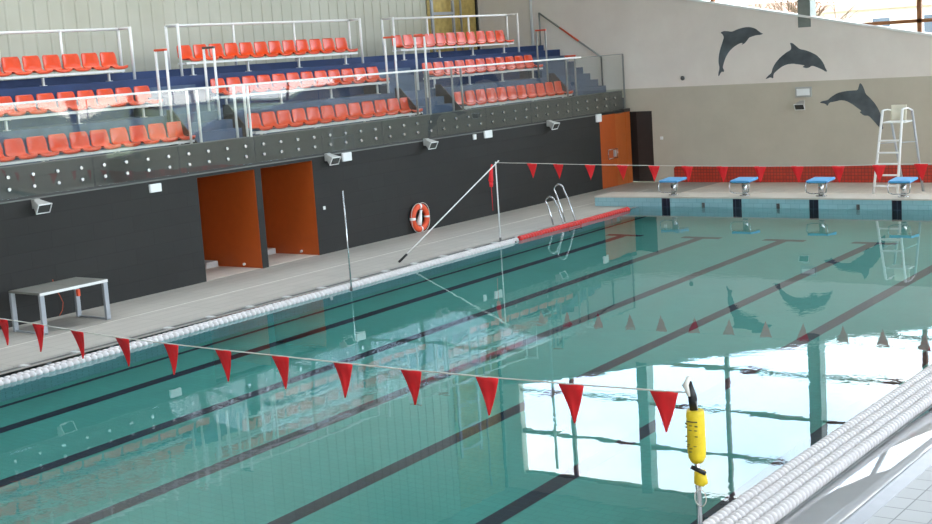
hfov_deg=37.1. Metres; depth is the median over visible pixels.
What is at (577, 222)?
lane rope
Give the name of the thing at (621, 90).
trim
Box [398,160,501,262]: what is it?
pole
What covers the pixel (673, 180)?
starting block
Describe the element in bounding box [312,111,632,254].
wall
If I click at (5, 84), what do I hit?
tier
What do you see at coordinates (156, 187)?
junction box
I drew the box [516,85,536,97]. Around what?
seat
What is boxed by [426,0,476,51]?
wall
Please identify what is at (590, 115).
trim
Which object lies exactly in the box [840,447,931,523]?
gutter
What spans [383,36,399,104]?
handrail
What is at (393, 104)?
seat
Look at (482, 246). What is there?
wall
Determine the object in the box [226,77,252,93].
seat
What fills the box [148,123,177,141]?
seat
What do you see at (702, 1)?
trim
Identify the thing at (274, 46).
seat
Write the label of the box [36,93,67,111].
seat
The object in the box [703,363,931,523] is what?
lane rope
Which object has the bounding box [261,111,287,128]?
seat
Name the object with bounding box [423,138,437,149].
floodlight
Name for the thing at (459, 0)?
vertical conduit
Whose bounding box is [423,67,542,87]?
frame
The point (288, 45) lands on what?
seat
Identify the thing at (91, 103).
seat
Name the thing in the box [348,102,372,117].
seat
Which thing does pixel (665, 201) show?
trim
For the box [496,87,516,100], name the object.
seat
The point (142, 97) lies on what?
seat
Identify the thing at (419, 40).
seat
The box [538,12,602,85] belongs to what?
wall handrail
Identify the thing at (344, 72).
seat
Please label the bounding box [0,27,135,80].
guard rail
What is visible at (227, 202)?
wall
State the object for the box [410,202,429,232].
lifebuoy
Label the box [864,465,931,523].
floor
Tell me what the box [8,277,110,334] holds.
steel table
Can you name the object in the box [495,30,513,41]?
seat
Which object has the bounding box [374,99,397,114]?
seat
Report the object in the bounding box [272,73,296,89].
seat
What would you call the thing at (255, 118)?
seat
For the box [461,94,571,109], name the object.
frame
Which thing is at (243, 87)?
handrail
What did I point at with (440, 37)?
seat
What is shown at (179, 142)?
frame
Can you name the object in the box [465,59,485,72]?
seat
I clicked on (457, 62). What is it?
seat
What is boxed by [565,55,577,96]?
handrail
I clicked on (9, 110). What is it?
seat
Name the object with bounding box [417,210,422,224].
bag
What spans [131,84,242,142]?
flight
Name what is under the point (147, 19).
wall
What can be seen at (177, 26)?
guard rail
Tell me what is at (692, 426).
print
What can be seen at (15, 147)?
seat
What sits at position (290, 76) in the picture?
seat
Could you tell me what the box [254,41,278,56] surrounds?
seat
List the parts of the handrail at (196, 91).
post, post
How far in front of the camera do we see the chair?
36.47 m
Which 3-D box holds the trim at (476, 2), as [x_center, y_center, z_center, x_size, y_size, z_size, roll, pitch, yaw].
[0.196,-10.334,46.585,0.140,6.400,0.100,3,11,36]
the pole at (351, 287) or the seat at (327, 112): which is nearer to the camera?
the pole at (351, 287)
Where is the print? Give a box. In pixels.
[685,421,697,452]
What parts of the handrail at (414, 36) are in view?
post, post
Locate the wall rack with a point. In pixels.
(615, 153)
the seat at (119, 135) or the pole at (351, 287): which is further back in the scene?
the seat at (119, 135)
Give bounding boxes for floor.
[0,182,931,374]
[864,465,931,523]
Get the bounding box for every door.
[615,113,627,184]
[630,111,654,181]
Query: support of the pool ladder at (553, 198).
on the floor at (62, 344)
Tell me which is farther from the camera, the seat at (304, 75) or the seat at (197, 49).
the seat at (304, 75)
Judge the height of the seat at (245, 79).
0.401 m
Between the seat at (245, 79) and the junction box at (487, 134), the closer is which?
the seat at (245, 79)
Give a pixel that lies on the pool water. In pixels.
(785, 326)
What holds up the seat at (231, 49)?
on the frame at (192, 64)
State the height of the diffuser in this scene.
0.200 m
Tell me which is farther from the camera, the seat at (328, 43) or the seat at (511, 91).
the seat at (511, 91)
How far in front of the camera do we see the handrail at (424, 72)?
36.04 m
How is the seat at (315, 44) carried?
on the frame at (192, 64)
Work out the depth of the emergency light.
40.68 m
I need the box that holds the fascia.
[0,91,622,202]
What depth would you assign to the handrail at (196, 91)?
29.71 m
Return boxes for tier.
[0,45,543,88]
[0,49,559,129]
[0,73,589,166]
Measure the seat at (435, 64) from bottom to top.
0.401 m
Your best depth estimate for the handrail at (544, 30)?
42.49 m
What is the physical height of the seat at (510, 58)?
0.401 m
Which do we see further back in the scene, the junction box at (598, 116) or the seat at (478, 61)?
the junction box at (598, 116)
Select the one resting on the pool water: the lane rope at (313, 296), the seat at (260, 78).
the lane rope at (313, 296)
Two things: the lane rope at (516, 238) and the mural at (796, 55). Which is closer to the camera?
the lane rope at (516, 238)
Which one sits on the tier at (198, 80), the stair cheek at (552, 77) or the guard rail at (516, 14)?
the guard rail at (516, 14)
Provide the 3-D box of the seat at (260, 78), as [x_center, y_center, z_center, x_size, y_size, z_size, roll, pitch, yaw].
[-4.765,-4.332,33.630,0.481,0.401,0.464,2,11,36]
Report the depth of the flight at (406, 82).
37.63 m
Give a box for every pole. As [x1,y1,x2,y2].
[342,191,352,288]
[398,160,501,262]
[682,376,707,523]
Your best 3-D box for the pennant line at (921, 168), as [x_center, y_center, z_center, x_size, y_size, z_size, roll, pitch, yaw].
[6.140,-1.843,28.293,13.410,0.461,0.097,3,11,36]
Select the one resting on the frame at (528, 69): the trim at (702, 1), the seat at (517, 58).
the seat at (517, 58)
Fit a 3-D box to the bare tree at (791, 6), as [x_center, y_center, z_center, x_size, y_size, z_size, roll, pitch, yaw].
[12.773,-7.516,52.361,4.611,7.164,5.475,3,11,36]
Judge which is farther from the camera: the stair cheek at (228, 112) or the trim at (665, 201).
the trim at (665, 201)
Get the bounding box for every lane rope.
[0,237,518,379]
[0,240,515,385]
[517,207,630,239]
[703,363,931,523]
[718,372,931,523]
[735,381,931,523]
[751,390,931,523]
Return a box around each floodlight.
[31,199,51,214]
[324,153,340,165]
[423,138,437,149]
[546,120,559,129]
[793,100,804,109]
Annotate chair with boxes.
[872,104,923,193]
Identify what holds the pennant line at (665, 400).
hanging from the pole at (695, 416)
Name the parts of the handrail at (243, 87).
post, post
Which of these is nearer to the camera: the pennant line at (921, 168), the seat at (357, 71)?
the pennant line at (921, 168)
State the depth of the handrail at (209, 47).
31.48 m
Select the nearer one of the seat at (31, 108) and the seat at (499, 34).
the seat at (31, 108)
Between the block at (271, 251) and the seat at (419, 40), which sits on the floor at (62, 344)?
the block at (271, 251)
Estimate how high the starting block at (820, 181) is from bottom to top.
0.460 m
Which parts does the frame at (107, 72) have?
rail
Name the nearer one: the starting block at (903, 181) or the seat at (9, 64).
the seat at (9, 64)
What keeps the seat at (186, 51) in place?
on the frame at (192, 64)
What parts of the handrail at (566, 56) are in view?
post, post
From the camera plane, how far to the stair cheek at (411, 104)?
36.64 m
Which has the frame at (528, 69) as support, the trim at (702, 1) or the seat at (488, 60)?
the seat at (488, 60)
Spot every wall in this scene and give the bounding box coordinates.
[0,0,427,80]
[0,175,206,329]
[13,246,482,369]
[197,158,311,177]
[197,169,268,267]
[260,161,318,254]
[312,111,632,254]
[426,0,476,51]
[477,0,481,48]
[479,0,931,181]
[595,198,931,210]
[600,110,622,114]
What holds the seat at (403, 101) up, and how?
on the frame at (406, 114)
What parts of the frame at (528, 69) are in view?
rail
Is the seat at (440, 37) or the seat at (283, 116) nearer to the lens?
the seat at (283, 116)
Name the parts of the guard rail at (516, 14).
post, post, post, rail, post, post, post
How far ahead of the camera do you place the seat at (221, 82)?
32.45 m
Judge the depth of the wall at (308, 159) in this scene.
30.70 m
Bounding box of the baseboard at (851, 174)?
[674,165,931,182]
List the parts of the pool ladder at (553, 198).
handrail, handrail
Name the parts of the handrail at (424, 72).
post, post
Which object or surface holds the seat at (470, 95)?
on the frame at (563, 95)
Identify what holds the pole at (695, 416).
on the right pool edge
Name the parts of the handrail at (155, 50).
post, post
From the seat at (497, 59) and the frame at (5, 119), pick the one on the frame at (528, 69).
the seat at (497, 59)
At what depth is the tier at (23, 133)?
32.65 m
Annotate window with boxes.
[710,0,931,31]
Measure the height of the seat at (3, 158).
0.401 m
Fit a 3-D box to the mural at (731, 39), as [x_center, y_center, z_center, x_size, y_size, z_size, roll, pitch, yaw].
[8.223,-6.316,41.706,1.482,1.415,0.006,3,11,36]
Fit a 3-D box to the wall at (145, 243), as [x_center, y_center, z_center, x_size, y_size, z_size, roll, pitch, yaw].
[-13.117,1.300,19.528,0.250,2.300,25.330,3,11,36]
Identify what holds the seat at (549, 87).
on the frame at (563, 95)
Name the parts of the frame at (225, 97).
rail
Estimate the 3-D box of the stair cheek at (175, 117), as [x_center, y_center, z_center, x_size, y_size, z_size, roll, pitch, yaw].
[-6.143,-2.843,30.252,0.950,0.945,0.030,3,11,36]
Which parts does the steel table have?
leg, leg, leg, leg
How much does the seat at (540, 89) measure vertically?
0.401 m
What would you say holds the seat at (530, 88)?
on the frame at (563, 95)
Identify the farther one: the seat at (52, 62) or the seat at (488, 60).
the seat at (488, 60)
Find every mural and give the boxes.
[718,27,762,75]
[766,43,826,78]
[820,83,882,128]
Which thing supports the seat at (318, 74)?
on the frame at (225, 97)
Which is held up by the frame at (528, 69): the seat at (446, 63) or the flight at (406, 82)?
the seat at (446, 63)
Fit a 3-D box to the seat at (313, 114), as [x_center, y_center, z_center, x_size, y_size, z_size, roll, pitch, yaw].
[-3.567,-3.542,33.556,0.481,0.401,0.464,2,11,36]
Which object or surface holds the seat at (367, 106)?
on the frame at (406, 114)
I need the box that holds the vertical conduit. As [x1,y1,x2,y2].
[459,0,463,49]
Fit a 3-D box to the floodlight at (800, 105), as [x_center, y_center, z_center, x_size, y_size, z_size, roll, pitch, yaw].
[9.799,-4.585,40.692,0.312,0.274,0.330,3,11,36]
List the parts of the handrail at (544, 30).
post, post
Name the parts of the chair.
leg, leg, seat, backrest, leg, leg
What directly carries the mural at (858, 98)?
attached to the wall at (739, 116)
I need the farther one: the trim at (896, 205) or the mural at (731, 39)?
the mural at (731, 39)
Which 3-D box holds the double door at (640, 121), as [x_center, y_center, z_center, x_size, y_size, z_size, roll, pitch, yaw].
[5.560,-3.681,44.320,1.030,2.250,0.120,3,11,36]
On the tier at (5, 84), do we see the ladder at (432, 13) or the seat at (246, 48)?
the ladder at (432, 13)
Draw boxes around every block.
[205,260,217,268]
[267,248,275,254]
[658,177,686,195]
[729,177,757,195]
[805,177,834,196]
[887,177,917,196]
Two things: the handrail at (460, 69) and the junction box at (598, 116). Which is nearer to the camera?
the handrail at (460, 69)
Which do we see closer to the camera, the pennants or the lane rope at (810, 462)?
the lane rope at (810, 462)
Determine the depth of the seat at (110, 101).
29.84 m
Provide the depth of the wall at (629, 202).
35.70 m
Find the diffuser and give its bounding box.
[796,88,809,95]
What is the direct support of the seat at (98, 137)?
on the frame at (179, 142)
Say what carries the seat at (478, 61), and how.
on the frame at (528, 69)
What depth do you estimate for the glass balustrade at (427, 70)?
31.53 m
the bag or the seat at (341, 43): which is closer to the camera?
the bag
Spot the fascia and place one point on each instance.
(21, 181)
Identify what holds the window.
in the wall at (739, 116)
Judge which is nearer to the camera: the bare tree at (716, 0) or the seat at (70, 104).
the seat at (70, 104)
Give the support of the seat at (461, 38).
on the frame at (503, 44)
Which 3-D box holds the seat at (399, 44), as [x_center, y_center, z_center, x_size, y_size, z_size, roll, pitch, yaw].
[-1.831,-6.222,39.296,0.481,0.401,0.464,2,11,35]
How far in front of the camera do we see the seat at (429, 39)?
40.61 m
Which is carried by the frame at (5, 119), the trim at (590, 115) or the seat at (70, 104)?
the seat at (70, 104)
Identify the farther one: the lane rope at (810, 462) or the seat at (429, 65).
the seat at (429, 65)
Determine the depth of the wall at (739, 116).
41.94 m
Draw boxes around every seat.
[0,69,11,76]
[0,96,25,115]
[0,143,14,161]
[1,57,32,74]
[4,138,37,158]
[15,95,46,113]
[22,55,52,73]
[26,136,58,156]
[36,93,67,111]
[42,55,71,72]
[48,133,80,153]
[57,91,87,110]
[62,54,90,71]
[69,131,100,151]
[77,90,106,108]
[81,53,109,69]
[90,129,120,148]
[96,88,125,106]
[99,52,127,68]
[110,127,140,146]
[115,87,144,104]
[129,125,158,144]
[134,86,162,103]
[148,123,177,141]
[166,121,195,139]
[177,45,202,60]
[193,44,218,59]
[209,43,234,58]
[210,78,236,94]
[224,43,249,57]
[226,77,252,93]
[239,42,263,57]
[242,76,267,91]
[247,113,272,130]
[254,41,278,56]
[257,75,282,90]
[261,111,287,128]
[268,41,292,55]
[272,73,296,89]
[277,110,302,126]
[282,40,305,54]
[286,72,310,87]
[292,108,317,124]
[296,39,319,53]
[300,71,324,86]
[306,107,331,122]
[309,39,332,53]
[314,70,338,85]
[321,105,345,121]
[322,38,344,52]
[328,69,351,84]
[335,37,357,51]
[335,104,359,119]
[341,68,364,83]
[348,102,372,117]
[354,68,376,82]
[361,101,385,116]
[366,67,389,80]
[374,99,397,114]
[387,98,410,113]
[391,35,412,48]
[400,97,422,111]
[403,34,423,47]
[414,34,434,46]
[422,63,443,76]
[425,33,444,46]
[433,62,454,75]
[435,33,455,45]
[444,61,464,74]
[446,32,465,44]
[454,91,475,105]
[455,60,475,73]
[456,32,475,44]
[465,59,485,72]
[465,90,486,104]
[466,31,485,43]
[475,58,495,71]
[476,31,494,42]
[476,89,496,102]
[485,30,504,42]
[485,58,505,70]
[486,88,506,101]
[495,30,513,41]
[495,57,514,69]
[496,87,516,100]
[505,56,524,68]
[506,86,526,99]
[514,56,533,67]
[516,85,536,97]
[524,55,542,66]
[526,84,545,96]
[535,83,554,95]
[545,82,563,94]
[554,81,572,93]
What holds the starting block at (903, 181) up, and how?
on the trim at (913, 197)
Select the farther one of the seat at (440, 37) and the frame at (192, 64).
the seat at (440, 37)
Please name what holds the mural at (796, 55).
attached to the wall at (739, 116)
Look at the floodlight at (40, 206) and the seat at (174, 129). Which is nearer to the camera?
the floodlight at (40, 206)
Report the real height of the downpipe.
5.380 m
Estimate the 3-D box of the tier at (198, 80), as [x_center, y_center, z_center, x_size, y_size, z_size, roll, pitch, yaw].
[-11.020,-3.080,28.841,3.100,0.825,44.000,3,11,36]
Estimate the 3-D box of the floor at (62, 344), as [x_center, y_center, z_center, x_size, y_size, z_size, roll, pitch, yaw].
[1.179,1.474,20.796,28.400,0.304,44.000,3,11,36]
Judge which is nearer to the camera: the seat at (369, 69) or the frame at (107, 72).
the frame at (107, 72)
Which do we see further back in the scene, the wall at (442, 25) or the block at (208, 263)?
the wall at (442, 25)
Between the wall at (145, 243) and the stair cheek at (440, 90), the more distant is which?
the stair cheek at (440, 90)
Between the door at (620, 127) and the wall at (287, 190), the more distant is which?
the door at (620, 127)
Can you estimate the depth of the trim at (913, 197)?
36.02 m
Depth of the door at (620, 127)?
43.91 m
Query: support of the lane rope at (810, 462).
on the pool water
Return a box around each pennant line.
[0,318,685,431]
[497,162,931,182]
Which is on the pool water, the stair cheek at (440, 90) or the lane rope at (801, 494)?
the lane rope at (801, 494)
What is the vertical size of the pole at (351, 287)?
2.200 m
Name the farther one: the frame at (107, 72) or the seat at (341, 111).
the seat at (341, 111)
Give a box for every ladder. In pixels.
[429,0,456,51]
[545,184,575,224]
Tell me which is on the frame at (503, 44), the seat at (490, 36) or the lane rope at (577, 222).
the seat at (490, 36)
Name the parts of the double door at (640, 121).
frame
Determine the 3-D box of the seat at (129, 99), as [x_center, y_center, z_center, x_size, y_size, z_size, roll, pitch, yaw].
[-7.310,-3.593,30.167,0.481,0.401,0.464,3,11,36]
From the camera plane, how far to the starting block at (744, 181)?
36.32 m
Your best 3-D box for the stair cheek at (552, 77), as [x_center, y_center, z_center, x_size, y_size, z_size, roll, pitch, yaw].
[2.973,-5.333,42.665,0.950,0.945,0.030,3,11,36]
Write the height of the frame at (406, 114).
0.290 m
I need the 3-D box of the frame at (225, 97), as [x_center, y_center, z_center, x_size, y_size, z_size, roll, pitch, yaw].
[-3.971,-4.169,34.647,0.330,0.310,6.205,3,11,36]
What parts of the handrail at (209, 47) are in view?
post, post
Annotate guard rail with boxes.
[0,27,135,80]
[164,18,363,75]
[380,13,519,57]
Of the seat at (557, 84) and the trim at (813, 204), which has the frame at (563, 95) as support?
the seat at (557, 84)
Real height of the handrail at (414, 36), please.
1.905 m
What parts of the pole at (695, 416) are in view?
knotted cord, loop cord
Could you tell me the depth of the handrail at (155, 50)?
30.34 m
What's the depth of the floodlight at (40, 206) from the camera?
25.94 m
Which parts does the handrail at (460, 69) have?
post, post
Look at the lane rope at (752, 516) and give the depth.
14.35 m
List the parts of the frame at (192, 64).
rail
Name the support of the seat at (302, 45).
on the frame at (192, 64)
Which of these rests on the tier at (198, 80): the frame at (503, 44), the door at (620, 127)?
the frame at (503, 44)
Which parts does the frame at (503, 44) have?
rail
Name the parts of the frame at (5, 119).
rail, rail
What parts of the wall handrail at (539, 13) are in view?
post, rail, post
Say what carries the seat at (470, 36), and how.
on the frame at (503, 44)
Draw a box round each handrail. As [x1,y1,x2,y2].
[154,48,172,121]
[184,87,202,143]
[202,46,220,119]
[232,84,248,137]
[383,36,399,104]
[413,35,428,96]
[414,69,428,114]
[450,66,463,110]
[535,29,548,81]
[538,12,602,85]
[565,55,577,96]
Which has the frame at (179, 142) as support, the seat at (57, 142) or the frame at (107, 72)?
the seat at (57, 142)
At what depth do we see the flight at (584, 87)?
43.97 m
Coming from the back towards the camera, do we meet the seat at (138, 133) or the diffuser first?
the diffuser
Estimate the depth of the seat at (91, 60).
30.73 m
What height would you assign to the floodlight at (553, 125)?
0.274 m
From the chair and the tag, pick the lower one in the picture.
the tag
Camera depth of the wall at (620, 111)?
43.37 m
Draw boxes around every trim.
[0,90,621,168]
[0,115,595,203]
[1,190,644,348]
[474,0,479,48]
[594,192,931,200]
[662,198,669,206]
[688,0,931,35]
[733,199,741,207]
[809,200,818,208]
[892,200,901,209]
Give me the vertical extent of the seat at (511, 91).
0.401 m
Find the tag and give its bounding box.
[76,289,80,295]
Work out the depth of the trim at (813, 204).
34.95 m
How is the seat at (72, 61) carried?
on the frame at (107, 72)
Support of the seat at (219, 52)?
on the frame at (192, 64)
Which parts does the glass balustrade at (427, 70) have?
post, handrail, post, post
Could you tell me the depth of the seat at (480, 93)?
39.26 m
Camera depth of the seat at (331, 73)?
35.75 m
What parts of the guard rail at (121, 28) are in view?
rail, post, post, post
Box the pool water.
[0,207,931,523]
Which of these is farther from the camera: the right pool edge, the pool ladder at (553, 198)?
the pool ladder at (553, 198)
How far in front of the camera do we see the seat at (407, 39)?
39.81 m
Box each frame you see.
[0,69,124,85]
[0,104,158,130]
[0,139,195,165]
[178,52,357,75]
[212,81,389,104]
[252,112,422,134]
[392,42,513,59]
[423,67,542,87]
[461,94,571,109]
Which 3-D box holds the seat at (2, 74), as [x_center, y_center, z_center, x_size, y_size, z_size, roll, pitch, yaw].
[-9.692,-4.003,28.597,0.481,0.401,0.464,2,11,35]
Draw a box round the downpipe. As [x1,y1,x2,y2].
[529,0,534,45]
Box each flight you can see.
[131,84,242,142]
[363,68,452,114]
[519,55,605,95]
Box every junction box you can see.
[149,183,161,192]
[341,152,351,161]
[484,130,492,137]
[595,114,601,121]
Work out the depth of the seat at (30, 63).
29.50 m
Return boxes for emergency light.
[795,87,811,96]
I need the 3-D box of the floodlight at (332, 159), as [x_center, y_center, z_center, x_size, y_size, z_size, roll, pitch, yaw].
[-3.143,-2.409,32.554,0.330,0.274,0.312,3,11,36]
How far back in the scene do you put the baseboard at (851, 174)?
41.09 m
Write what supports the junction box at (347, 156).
attached to the wall at (381, 187)
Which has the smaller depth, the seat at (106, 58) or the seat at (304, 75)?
the seat at (106, 58)
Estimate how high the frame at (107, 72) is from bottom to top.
0.240 m
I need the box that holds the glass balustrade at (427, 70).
[0,54,625,197]
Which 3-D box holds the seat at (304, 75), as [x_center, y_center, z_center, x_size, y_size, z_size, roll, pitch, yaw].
[-3.862,-4.581,34.858,0.481,0.401,0.464,2,11,35]
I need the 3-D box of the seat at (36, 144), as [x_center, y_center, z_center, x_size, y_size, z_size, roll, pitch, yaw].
[-8.280,-2.254,27.139,0.481,0.401,0.464,3,11,37]
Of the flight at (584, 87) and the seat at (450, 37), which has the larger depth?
the flight at (584, 87)
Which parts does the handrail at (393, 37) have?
post, post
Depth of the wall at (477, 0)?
46.98 m
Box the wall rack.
[608,148,617,158]
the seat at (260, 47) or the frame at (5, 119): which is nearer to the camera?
the frame at (5, 119)
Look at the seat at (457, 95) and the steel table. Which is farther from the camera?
the seat at (457, 95)
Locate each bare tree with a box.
[716,0,761,6]
[746,0,858,20]
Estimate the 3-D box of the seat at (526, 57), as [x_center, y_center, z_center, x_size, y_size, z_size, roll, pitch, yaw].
[2.057,-6.198,42.919,0.481,0.401,0.464,3,11,37]
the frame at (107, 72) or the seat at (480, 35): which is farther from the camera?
the seat at (480, 35)
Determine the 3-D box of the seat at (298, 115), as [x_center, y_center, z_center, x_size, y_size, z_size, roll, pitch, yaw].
[-3.868,-3.462,33.146,0.481,0.401,0.464,3,11,36]
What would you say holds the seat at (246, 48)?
on the frame at (192, 64)
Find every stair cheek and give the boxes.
[166,110,197,145]
[222,105,249,136]
[395,88,422,117]
[435,84,461,110]
[549,73,573,98]
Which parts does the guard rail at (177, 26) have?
post, post, post, rail, post, post, post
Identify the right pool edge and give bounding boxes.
[779,407,931,523]

